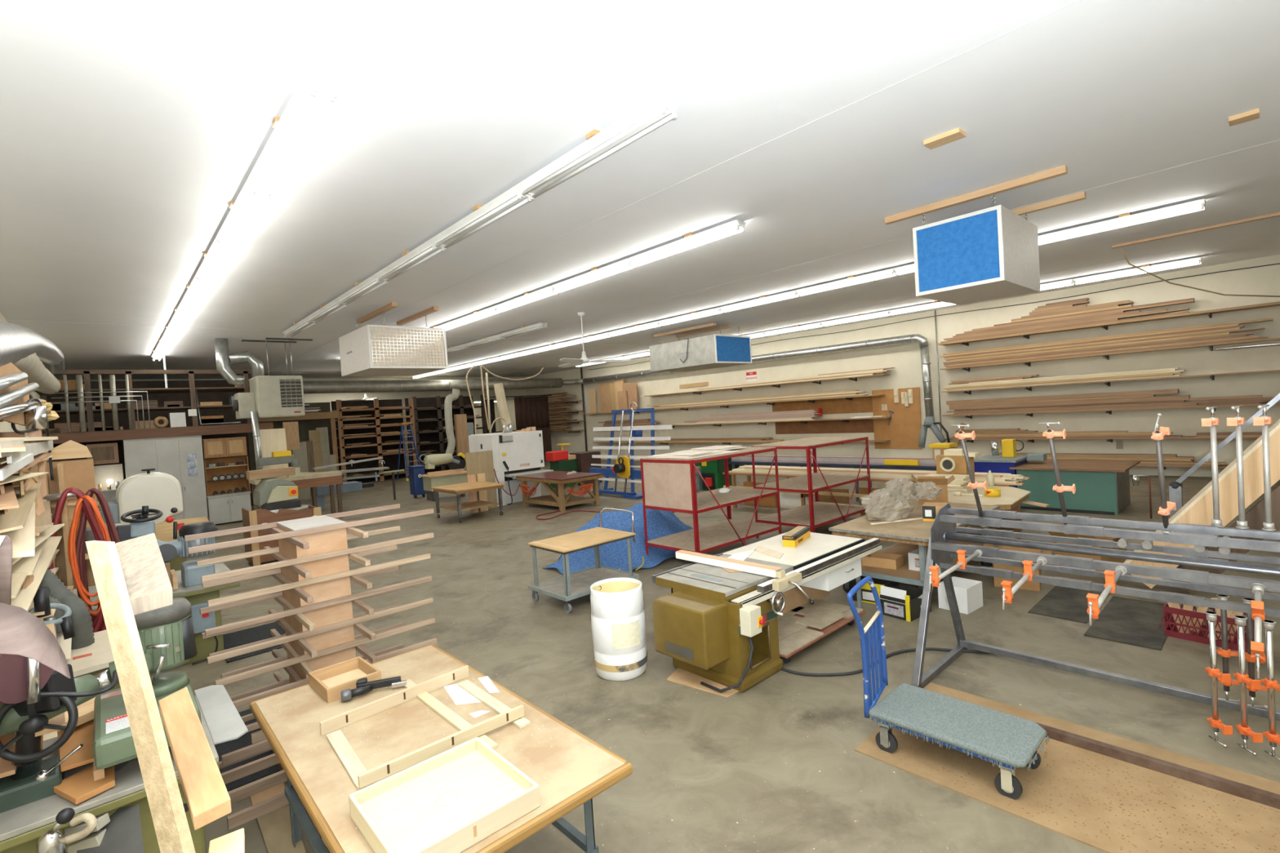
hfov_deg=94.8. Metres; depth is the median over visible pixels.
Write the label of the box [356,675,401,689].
magazine
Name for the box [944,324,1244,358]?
board
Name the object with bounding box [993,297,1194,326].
board
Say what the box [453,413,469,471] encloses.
board
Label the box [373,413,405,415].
board
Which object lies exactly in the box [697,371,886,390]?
board
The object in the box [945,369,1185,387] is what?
board
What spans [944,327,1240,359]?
board
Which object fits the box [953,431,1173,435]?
board
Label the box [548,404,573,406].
board
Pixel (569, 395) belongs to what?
board
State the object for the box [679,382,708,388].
cleat
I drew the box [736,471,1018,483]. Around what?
board
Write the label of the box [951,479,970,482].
wood strip
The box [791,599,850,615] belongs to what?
board
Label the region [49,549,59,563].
board
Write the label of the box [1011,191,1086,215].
board
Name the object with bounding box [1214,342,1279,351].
tube
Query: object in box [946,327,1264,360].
board
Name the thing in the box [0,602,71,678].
cover
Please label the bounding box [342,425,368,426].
board
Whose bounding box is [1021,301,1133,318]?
board
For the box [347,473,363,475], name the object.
board
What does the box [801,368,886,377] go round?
board
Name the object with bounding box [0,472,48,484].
board
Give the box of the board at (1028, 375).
[950,374,1039,382]
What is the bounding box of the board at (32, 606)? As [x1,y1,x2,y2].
[27,600,44,616]
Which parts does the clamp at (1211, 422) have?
crank handle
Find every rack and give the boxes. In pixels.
[0,429,47,502]
[184,503,437,769]
[330,397,417,482]
[404,395,487,473]
[911,502,1279,809]
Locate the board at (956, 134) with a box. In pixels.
[923,127,966,149]
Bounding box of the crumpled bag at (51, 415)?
[8,398,59,422]
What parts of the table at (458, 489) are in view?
leg, leg, leg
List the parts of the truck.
handle frame, deck frame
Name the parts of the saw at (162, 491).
tension knob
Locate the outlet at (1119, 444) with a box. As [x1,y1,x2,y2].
[1115,440,1123,448]
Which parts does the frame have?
rail, rail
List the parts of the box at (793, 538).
dusty lid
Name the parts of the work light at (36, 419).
lamp shade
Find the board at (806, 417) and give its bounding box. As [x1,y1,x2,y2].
[697,417,815,422]
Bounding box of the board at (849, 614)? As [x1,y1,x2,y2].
[843,607,862,618]
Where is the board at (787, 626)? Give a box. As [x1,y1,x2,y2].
[777,615,808,641]
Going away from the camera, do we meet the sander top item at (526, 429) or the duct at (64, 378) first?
the duct at (64, 378)
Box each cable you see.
[466,364,476,434]
[480,365,488,430]
[481,364,543,380]
[491,417,506,433]
[591,262,1279,369]
[781,647,990,676]
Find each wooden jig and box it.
[881,404,887,410]
[893,388,898,403]
[901,391,905,404]
[904,392,908,406]
[907,389,913,403]
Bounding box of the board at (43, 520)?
[35,500,52,528]
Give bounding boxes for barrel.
[590,577,647,681]
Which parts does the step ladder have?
rail, rail, rail, rail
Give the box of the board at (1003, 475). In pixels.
[739,466,1021,477]
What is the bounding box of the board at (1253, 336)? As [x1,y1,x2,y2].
[944,335,1260,366]
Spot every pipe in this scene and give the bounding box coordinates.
[84,388,233,391]
[580,367,587,451]
[1117,537,1128,547]
[1142,540,1153,549]
[1193,533,1205,552]
[1218,536,1230,555]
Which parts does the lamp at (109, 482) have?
bulb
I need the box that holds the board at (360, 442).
[344,442,369,444]
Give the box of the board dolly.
[779,610,865,663]
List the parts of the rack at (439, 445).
post, post, post, post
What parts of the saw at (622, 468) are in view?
frame post, saw motor, frame post, rail, frame post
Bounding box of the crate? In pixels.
[1159,603,1254,652]
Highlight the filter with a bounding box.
[1131,474,1151,519]
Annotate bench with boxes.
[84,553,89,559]
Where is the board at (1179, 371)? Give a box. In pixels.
[943,371,1182,389]
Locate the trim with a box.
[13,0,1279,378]
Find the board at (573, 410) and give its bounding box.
[548,409,577,413]
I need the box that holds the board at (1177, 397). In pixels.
[949,395,1190,409]
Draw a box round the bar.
[1168,392,1279,568]
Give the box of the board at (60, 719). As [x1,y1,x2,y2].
[35,712,66,737]
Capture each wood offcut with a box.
[1167,602,1182,632]
[1175,603,1189,633]
[1182,604,1193,631]
[1191,606,1208,633]
[1207,608,1227,639]
[1217,612,1231,639]
[1228,611,1243,640]
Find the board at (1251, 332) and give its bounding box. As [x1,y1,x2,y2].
[942,331,1253,364]
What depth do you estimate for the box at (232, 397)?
18.23 m
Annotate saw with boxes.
[100,468,208,571]
[211,475,218,480]
[218,474,225,479]
[225,474,231,479]
[231,473,239,479]
[239,472,245,478]
[248,454,343,518]
[300,457,389,511]
[589,401,672,498]
[652,530,881,693]
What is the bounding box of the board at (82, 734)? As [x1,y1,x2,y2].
[57,719,93,772]
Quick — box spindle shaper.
[72,562,240,674]
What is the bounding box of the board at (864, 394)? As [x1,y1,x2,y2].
[577,394,867,414]
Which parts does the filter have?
arm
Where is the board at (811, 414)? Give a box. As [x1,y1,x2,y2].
[700,413,817,419]
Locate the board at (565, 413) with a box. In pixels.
[549,413,575,415]
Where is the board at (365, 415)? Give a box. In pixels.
[342,414,371,417]
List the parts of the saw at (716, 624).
motor, throat plate, rail, power cord, name plate, panel, lock handle, rail, drawer, leg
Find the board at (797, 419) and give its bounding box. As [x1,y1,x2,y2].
[675,418,816,424]
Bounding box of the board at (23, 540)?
[0,502,35,558]
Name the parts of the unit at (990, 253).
filter frame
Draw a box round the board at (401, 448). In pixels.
[376,448,408,451]
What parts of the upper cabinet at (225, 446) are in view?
door, panel, door, panel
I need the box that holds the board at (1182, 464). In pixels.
[1137,462,1211,466]
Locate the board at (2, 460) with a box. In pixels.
[0,457,6,462]
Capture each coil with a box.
[48,487,106,632]
[67,495,110,616]
[75,488,119,631]
[520,484,537,496]
[566,483,593,496]
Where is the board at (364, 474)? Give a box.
[346,473,372,477]
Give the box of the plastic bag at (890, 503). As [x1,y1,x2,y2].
[859,477,942,522]
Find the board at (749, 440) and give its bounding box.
[641,440,784,442]
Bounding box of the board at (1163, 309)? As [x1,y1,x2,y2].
[952,308,1168,337]
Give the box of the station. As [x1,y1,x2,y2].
[728,455,936,502]
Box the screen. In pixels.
[493,427,551,461]
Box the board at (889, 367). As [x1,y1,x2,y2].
[817,367,894,375]
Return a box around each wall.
[0,312,48,464]
[82,377,526,469]
[248,402,332,471]
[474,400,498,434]
[497,254,1279,476]
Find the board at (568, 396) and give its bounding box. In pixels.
[547,395,574,399]
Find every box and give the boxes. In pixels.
[41,428,59,433]
[41,429,60,433]
[49,401,61,410]
[52,403,75,410]
[53,422,76,432]
[58,379,76,389]
[69,405,100,409]
[71,422,102,432]
[94,402,111,408]
[94,426,123,431]
[108,395,119,403]
[125,400,157,408]
[135,420,157,429]
[162,400,182,407]
[168,412,186,427]
[198,401,222,405]
[199,415,224,426]
[200,417,224,426]
[228,395,234,404]
[308,656,381,702]
[782,525,810,547]
[911,473,955,504]
[935,448,979,474]
[936,471,974,484]
[983,543,1051,591]
[1048,522,1127,572]
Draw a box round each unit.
[338,311,448,376]
[640,446,781,555]
[648,325,751,371]
[751,436,871,537]
[912,193,1040,305]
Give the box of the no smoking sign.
[746,371,756,382]
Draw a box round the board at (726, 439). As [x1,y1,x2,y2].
[664,439,765,440]
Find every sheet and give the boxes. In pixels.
[0,362,29,426]
[187,408,196,416]
[588,388,595,413]
[597,382,616,412]
[609,382,616,409]
[614,378,623,409]
[617,391,627,409]
[622,382,638,409]
[647,450,738,458]
[649,450,722,457]
[666,667,738,697]
[673,450,714,455]
[674,446,746,452]
[691,445,741,449]
[854,682,1279,852]
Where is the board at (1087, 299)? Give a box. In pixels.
[1045,297,1088,305]
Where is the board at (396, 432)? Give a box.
[373,431,408,434]
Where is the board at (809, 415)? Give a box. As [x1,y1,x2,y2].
[684,415,817,422]
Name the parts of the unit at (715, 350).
filter frame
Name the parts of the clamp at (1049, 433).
crank handle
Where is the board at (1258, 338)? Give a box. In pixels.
[946,336,1267,368]
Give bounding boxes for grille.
[369,326,445,366]
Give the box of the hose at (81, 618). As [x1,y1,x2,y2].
[39,568,94,649]
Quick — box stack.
[850,415,885,417]
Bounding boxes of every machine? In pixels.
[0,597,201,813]
[0,653,77,716]
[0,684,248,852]
[115,505,217,587]
[545,443,577,488]
[694,457,744,490]
[973,439,1047,488]
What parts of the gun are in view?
handle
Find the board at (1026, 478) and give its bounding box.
[737,467,1029,479]
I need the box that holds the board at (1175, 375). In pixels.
[942,374,1181,391]
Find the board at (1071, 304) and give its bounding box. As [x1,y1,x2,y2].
[1031,304,1074,311]
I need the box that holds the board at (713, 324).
[653,322,715,337]
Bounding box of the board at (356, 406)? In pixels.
[341,405,366,408]
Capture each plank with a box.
[466,474,479,513]
[476,472,488,511]
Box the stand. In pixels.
[377,469,404,499]
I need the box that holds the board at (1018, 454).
[1000,453,1177,457]
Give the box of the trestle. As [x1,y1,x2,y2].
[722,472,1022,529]
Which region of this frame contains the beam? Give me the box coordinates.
[257,411,337,422]
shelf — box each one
[100,488,116,491]
[205,464,247,469]
[206,476,246,482]
[331,406,409,412]
[335,415,411,422]
[335,423,408,430]
[336,431,413,439]
[337,440,412,448]
[337,450,413,458]
[345,469,408,479]
[405,405,483,411]
[406,416,484,422]
[408,440,448,444]
[408,451,456,456]
[416,426,484,433]
[438,500,499,511]
[528,493,593,503]
[548,400,582,404]
[548,410,582,413]
[549,420,583,423]
[550,429,584,432]
[585,394,885,414]
[591,416,892,428]
[592,440,890,444]
[644,373,890,396]
[861,541,983,580]
[937,301,1279,346]
[939,337,1279,371]
[941,369,1279,394]
[942,402,1279,418]
[945,435,1259,442]
[1135,464,1228,469]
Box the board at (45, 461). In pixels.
[13,460,57,575]
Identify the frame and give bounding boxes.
[320,665,530,791]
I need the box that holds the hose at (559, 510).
[535,510,675,519]
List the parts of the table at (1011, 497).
leg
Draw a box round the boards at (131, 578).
[85,533,244,852]
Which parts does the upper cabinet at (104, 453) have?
panel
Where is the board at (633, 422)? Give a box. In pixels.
[602,422,650,424]
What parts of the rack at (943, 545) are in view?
leg, reel plate, leg, floor rail, floor rail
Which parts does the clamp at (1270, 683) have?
crank handle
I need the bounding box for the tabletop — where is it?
[529,535,634,555]
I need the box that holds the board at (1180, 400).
[954,400,1186,411]
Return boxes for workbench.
[1008,459,1140,515]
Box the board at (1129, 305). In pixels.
[1011,304,1133,322]
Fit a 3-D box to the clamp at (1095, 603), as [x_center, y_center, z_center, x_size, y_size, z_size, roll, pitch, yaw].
[3.149,1.099,3.970,1.054,0.190,0.068,-5,2,-42]
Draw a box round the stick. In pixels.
[870,516,923,524]
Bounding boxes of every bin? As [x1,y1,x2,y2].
[241,505,321,566]
[407,465,426,498]
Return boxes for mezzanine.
[35,369,273,506]
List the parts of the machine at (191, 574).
arm, red knob, feeder arm, lever, feeder motor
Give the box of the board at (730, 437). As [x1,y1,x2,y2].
[670,437,773,439]
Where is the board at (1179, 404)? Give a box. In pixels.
[954,403,1197,413]
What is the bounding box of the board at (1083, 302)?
[1035,301,1089,310]
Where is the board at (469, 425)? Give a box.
[466,422,474,451]
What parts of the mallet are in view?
handle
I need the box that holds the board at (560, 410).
[549,409,572,411]
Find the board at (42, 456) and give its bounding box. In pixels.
[0,452,52,471]
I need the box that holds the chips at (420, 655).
[279,655,591,828]
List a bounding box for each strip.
[924,473,969,478]
[945,477,968,480]
[947,483,966,486]
[947,484,968,488]
[947,486,971,490]
[947,488,972,493]
[949,481,968,484]
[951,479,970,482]
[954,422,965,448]
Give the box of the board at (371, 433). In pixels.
[337,432,374,435]
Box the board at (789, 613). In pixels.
[777,606,803,621]
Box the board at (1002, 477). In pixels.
[743,468,1013,479]
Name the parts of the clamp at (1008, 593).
crank handle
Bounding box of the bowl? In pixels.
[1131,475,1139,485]
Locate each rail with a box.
[35,386,249,395]
[54,404,232,414]
[311,457,382,469]
[484,395,551,397]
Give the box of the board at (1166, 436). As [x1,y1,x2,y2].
[951,435,1182,439]
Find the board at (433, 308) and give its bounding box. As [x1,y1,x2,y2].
[396,306,439,325]
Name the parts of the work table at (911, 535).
shelf rail, shelf rail, leg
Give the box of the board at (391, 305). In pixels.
[356,302,397,323]
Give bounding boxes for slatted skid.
[221,729,320,835]
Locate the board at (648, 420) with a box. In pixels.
[604,420,656,423]
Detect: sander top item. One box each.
[521,428,530,431]
[526,426,535,431]
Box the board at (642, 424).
[602,423,660,426]
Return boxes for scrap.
[721,567,740,573]
[727,549,755,560]
[755,545,783,559]
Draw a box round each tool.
[240,486,247,492]
[271,450,291,457]
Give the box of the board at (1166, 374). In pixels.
[946,373,1174,390]
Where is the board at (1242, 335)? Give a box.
[943,334,1245,364]
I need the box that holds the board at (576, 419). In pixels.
[549,418,577,421]
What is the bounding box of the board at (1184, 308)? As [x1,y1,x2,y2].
[943,307,1189,340]
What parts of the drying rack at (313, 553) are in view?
arm, arm, arm, cross arm, cross arm, cross arm, cross arm, cross arm, cross arm, arm, cross arm, cross arm, arm, arm, arm, arm, arm, arm, arm, arm, arm, arm, arm, arm, arm, arm, cross arm, cross arm, cross arm, cross arm, cross arm, cross arm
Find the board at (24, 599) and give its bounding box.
[10,536,62,611]
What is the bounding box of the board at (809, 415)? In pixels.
[684,414,817,421]
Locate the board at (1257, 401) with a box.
[1198,400,1271,404]
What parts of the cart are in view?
leg, leg, leg, push handle, leg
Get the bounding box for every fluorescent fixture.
[151,347,165,360]
[155,336,172,351]
[162,321,182,341]
[170,302,194,327]
[181,275,210,309]
[195,238,234,284]
[215,179,271,250]
[247,74,335,195]
[282,318,314,337]
[305,299,346,324]
[334,274,386,306]
[374,239,444,282]
[412,372,433,378]
[430,367,453,374]
[431,185,531,249]
[432,321,457,330]
[446,343,469,353]
[449,306,502,327]
[450,362,477,370]
[464,334,504,347]
[473,356,503,365]
[494,285,559,311]
[498,322,547,338]
[500,349,534,359]
[515,93,680,199]
[530,342,569,353]
[551,257,636,293]
[566,332,612,345]
[575,362,602,367]
[603,354,637,359]
[607,320,662,336]
[628,219,746,266]
[635,351,649,356]
[657,307,723,325]
[719,290,799,312]
[741,332,766,337]
[763,322,823,335]
[795,268,897,296]
[820,311,890,326]
[888,300,954,315]
[893,263,914,275]
[1038,198,1205,244]
[1040,279,1074,290]
[1073,257,1202,284]
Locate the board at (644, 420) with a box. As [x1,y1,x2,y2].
[598,419,650,422]
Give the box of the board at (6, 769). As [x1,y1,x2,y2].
[0,733,16,778]
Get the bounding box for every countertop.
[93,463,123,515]
[206,490,251,497]
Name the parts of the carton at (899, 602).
picture panel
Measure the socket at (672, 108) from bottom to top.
0.065 m
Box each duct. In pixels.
[0,320,65,373]
[13,352,61,395]
[62,374,71,432]
[75,374,86,431]
[97,374,106,431]
[108,374,119,430]
[124,374,133,429]
[248,377,563,393]
[250,410,264,479]
[562,333,950,448]
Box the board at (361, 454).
[345,453,367,456]
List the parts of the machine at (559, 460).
yellow plate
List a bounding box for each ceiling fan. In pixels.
[341,392,382,400]
[558,311,631,367]
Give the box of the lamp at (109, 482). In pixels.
[106,479,113,489]
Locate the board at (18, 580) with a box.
[10,572,27,598]
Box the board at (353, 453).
[345,453,360,455]
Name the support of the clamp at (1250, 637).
hanging from the rack at (943, 545)
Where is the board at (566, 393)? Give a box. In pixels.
[547,393,570,396]
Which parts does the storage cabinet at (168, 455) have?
door, door, door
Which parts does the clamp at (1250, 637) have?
crank handle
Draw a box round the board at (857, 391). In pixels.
[659,391,866,406]
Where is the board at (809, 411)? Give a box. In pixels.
[699,410,817,417]
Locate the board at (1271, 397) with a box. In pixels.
[1191,396,1275,402]
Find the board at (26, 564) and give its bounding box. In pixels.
[11,522,53,575]
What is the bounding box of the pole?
[485,372,491,432]
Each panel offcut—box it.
[742,481,777,507]
[779,492,808,508]
[819,488,849,504]
[858,487,881,515]
[970,503,1022,529]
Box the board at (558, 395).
[547,395,565,397]
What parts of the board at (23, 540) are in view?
panel offcut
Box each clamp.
[928,549,982,591]
[951,424,987,527]
[1000,556,1047,609]
[1038,422,1075,534]
[1086,565,1126,626]
[1151,413,1176,533]
[1201,406,1223,527]
[1204,611,1232,748]
[1216,594,1245,702]
[1226,405,1248,528]
[1233,615,1262,755]
[1241,597,1267,709]
[1250,582,1266,679]
[1253,404,1275,530]
[1261,619,1279,760]
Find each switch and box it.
[202,613,208,617]
[288,487,298,496]
[739,604,764,637]
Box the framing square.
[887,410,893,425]
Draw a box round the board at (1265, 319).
[942,318,1272,355]
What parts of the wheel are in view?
stem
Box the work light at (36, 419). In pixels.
[10,397,53,480]
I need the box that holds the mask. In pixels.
[718,488,730,493]
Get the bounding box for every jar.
[97,483,102,490]
[115,481,119,488]
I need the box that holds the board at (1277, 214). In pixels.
[1111,212,1279,248]
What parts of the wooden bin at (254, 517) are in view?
corner post, corner post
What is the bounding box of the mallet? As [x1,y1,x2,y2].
[953,491,982,496]
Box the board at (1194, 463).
[1140,462,1225,464]
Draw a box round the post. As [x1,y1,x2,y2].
[328,417,338,471]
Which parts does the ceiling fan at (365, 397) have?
blade, motor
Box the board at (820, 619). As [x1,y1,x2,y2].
[795,608,846,629]
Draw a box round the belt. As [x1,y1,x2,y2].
[0,535,12,604]
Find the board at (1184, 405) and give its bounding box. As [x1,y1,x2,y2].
[953,404,1193,414]
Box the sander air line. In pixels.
[493,468,519,496]
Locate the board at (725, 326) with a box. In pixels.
[675,325,730,337]
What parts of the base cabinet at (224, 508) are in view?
door, door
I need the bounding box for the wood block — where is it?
[93,762,104,781]
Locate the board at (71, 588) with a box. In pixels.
[66,585,73,591]
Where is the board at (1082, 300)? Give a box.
[1037,299,1088,307]
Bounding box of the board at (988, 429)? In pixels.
[955,428,1020,431]
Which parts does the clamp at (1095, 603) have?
crank handle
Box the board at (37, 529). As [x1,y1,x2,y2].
[35,526,39,536]
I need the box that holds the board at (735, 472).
[728,471,1023,485]
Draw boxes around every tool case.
[208,463,215,467]
[217,462,225,466]
[236,461,244,464]
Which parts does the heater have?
motor, hanger rod, mounting rail, hanger rod, mounting rail, hanger rod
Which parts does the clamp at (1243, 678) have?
crank handle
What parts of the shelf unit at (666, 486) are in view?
post, shelf rail, panel, shelf rail, shelf rail, post, brace rod, post, shelf rail, shelf rail, shelf rail, brace rod, post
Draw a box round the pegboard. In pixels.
[871,386,922,448]
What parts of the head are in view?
lever, grey plate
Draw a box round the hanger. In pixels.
[162,349,167,387]
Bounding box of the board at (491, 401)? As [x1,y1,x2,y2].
[484,399,496,433]
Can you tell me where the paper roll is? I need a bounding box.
[153,416,168,427]
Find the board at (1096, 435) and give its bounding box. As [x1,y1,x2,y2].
[952,434,1152,437]
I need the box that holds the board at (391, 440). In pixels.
[381,440,399,442]
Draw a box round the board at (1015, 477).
[742,467,1025,479]
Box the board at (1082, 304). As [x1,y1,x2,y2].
[1029,304,1087,314]
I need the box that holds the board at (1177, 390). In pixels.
[946,388,1179,404]
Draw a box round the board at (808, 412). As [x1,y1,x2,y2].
[701,412,817,418]
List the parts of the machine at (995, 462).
plate, motor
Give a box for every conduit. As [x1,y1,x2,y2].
[50,391,151,428]
[51,395,145,428]
[51,400,139,428]
[934,310,942,432]
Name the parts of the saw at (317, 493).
wood leg, leg, rail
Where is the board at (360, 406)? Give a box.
[342,406,368,408]
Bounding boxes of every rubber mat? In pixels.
[214,709,279,791]
[222,622,285,662]
[1027,586,1110,623]
[1084,595,1167,650]
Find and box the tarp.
[542,502,693,574]
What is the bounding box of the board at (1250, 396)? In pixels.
[1189,395,1262,400]
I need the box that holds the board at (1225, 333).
[951,332,1229,361]
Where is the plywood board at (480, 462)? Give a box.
[465,450,497,509]
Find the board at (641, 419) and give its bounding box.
[604,418,650,422]
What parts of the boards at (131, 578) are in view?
block arm, block arm, block arm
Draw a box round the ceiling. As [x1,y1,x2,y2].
[0,0,1279,380]
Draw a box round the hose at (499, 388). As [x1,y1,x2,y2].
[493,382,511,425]
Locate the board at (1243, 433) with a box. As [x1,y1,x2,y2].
[1195,431,1262,435]
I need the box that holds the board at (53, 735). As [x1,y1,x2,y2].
[43,714,64,741]
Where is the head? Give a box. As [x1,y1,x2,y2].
[35,804,144,852]
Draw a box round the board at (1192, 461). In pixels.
[1047,458,1194,462]
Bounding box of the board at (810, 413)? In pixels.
[702,413,818,418]
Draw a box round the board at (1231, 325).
[939,324,1239,357]
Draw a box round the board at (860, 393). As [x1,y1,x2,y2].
[653,393,870,408]
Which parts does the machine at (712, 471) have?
red motor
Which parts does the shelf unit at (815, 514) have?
post, shelf rail, shelf rail, shelf rail, post, post, brace rod, shelf rail, shelf rail, shelf rail, brace rod, post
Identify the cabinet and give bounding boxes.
[44,440,96,589]
[85,442,119,464]
[122,435,208,519]
[201,436,247,458]
[206,490,251,524]
[569,451,602,485]
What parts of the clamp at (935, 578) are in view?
crank handle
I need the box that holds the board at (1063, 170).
[884,164,1067,224]
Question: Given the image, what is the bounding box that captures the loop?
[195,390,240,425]
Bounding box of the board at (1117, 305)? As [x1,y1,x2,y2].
[1011,304,1119,320]
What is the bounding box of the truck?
[846,576,1048,799]
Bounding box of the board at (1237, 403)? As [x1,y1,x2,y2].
[1193,401,1260,406]
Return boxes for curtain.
[514,395,549,430]
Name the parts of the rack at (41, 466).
panel offcut, arm, arm, panel offcut, panel offcut, panel offcut, post, panel offcut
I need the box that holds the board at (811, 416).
[684,416,817,422]
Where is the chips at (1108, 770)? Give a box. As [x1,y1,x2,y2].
[884,729,1279,852]
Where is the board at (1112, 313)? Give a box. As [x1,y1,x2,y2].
[964,311,1124,333]
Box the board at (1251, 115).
[1228,108,1259,126]
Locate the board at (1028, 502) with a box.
[1022,500,1049,507]
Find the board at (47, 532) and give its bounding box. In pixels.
[12,523,64,564]
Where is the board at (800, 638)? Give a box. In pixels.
[778,627,823,655]
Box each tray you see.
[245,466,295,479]
[348,737,540,852]
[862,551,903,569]
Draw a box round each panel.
[259,428,288,502]
[282,421,300,450]
[292,441,311,500]
[302,440,315,496]
[308,430,323,472]
[315,426,331,471]
[329,454,337,471]
[772,395,872,414]
[775,418,874,434]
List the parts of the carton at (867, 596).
yellow panel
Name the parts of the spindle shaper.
cord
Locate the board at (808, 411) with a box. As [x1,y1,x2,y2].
[708,411,817,417]
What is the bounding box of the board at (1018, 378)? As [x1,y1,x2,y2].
[948,377,1025,384]
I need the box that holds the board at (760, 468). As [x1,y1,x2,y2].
[744,466,1002,477]
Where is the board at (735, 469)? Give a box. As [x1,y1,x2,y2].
[732,468,1007,481]
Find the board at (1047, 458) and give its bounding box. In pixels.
[1047,457,1191,461]
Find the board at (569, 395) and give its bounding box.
[547,395,576,398]
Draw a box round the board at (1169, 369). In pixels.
[943,368,1176,386]
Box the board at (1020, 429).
[955,429,1027,432]
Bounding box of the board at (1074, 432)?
[975,431,1128,434]
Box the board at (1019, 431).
[965,431,1037,433]
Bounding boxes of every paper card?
[444,684,479,705]
[469,710,489,718]
[478,675,499,693]
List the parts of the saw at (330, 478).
leg, arm, arm, bench rail, leg, leg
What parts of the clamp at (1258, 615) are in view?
crank handle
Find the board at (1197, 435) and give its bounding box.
[1196,435,1261,436]
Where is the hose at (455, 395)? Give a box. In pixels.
[444,388,459,454]
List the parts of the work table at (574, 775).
leg, rail, rail, leg, rail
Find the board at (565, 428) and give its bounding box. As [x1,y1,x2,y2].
[550,428,572,430]
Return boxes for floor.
[149,459,1279,852]
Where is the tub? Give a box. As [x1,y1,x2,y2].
[984,487,1000,497]
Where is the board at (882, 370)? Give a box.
[741,369,890,385]
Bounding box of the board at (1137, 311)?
[955,310,1141,335]
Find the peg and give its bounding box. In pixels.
[42,492,76,500]
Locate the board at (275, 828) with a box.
[256,804,306,852]
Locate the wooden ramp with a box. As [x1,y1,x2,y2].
[1123,418,1279,595]
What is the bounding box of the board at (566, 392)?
[533,391,567,396]
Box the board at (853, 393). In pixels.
[654,392,858,408]
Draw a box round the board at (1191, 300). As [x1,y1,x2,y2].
[972,299,1194,330]
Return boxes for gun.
[340,675,406,702]
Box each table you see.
[56,630,120,695]
[249,644,632,852]
[431,480,505,523]
[515,471,604,511]
[828,500,999,605]
[906,485,1031,557]
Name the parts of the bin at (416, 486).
lid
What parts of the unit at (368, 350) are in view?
filter frame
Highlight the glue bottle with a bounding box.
[986,470,994,486]
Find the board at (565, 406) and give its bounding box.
[548,406,570,408]
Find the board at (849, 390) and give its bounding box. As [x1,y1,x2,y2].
[646,390,858,406]
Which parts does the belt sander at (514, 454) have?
door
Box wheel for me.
[28,586,75,639]
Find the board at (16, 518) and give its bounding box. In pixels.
[0,482,41,533]
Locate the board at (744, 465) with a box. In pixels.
[743,465,1011,474]
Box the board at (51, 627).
[39,608,56,637]
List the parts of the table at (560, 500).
leg, frame, leg, leg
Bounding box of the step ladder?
[396,422,420,480]
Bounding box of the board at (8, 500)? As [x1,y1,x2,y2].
[0,482,18,510]
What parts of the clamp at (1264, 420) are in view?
crank handle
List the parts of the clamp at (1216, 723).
crank handle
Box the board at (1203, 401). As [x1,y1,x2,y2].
[946,400,1208,413]
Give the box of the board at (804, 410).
[710,409,817,415]
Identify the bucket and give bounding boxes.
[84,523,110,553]
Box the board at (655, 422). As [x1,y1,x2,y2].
[604,422,659,425]
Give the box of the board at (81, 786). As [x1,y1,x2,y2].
[53,764,115,804]
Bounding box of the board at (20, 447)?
[0,444,26,452]
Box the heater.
[213,337,312,419]
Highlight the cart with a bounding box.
[528,507,639,613]
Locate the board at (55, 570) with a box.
[49,567,58,573]
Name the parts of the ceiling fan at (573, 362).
blade, blade, down rod, motor, blade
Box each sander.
[245,466,308,513]
[418,452,466,501]
[468,424,553,506]
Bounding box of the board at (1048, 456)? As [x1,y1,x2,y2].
[1047,455,1194,459]
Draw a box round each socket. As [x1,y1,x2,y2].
[218,244,234,251]
[219,243,235,250]
[251,187,271,197]
[252,185,272,195]
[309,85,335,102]
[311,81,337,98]
[431,244,444,250]
[434,243,446,249]
[516,192,531,201]
[520,190,534,199]
[660,104,676,119]
[736,225,745,231]
[1200,204,1204,210]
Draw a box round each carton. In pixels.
[851,575,898,604]
[876,585,933,622]
[907,546,951,573]
[922,502,946,521]
[937,576,982,614]
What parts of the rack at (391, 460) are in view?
post, post, post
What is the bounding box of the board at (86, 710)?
[63,697,95,726]
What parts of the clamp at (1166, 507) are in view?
crank handle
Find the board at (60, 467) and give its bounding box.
[57,462,75,589]
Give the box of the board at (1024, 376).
[951,376,1033,382]
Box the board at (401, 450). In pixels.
[376,449,408,453]
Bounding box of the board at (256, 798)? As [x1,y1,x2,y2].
[249,782,284,805]
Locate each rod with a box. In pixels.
[0,372,28,390]
[0,382,39,408]
[0,399,44,419]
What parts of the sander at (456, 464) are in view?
leg, motor, yellow motor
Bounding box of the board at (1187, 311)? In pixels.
[940,311,1189,342]
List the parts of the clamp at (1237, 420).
crank handle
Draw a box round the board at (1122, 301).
[1029,299,1130,315]
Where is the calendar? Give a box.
[186,453,198,475]
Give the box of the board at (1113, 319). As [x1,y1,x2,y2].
[946,318,1119,341]
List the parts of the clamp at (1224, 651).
crank handle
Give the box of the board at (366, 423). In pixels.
[337,422,373,426]
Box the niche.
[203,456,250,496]
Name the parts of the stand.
post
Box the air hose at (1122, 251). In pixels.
[1120,248,1279,297]
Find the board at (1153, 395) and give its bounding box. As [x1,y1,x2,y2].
[947,394,1155,406]
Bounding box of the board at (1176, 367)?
[968,367,1179,383]
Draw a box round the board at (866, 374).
[639,373,875,396]
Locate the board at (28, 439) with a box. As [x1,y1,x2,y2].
[0,436,57,442]
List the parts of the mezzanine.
post, post, post, post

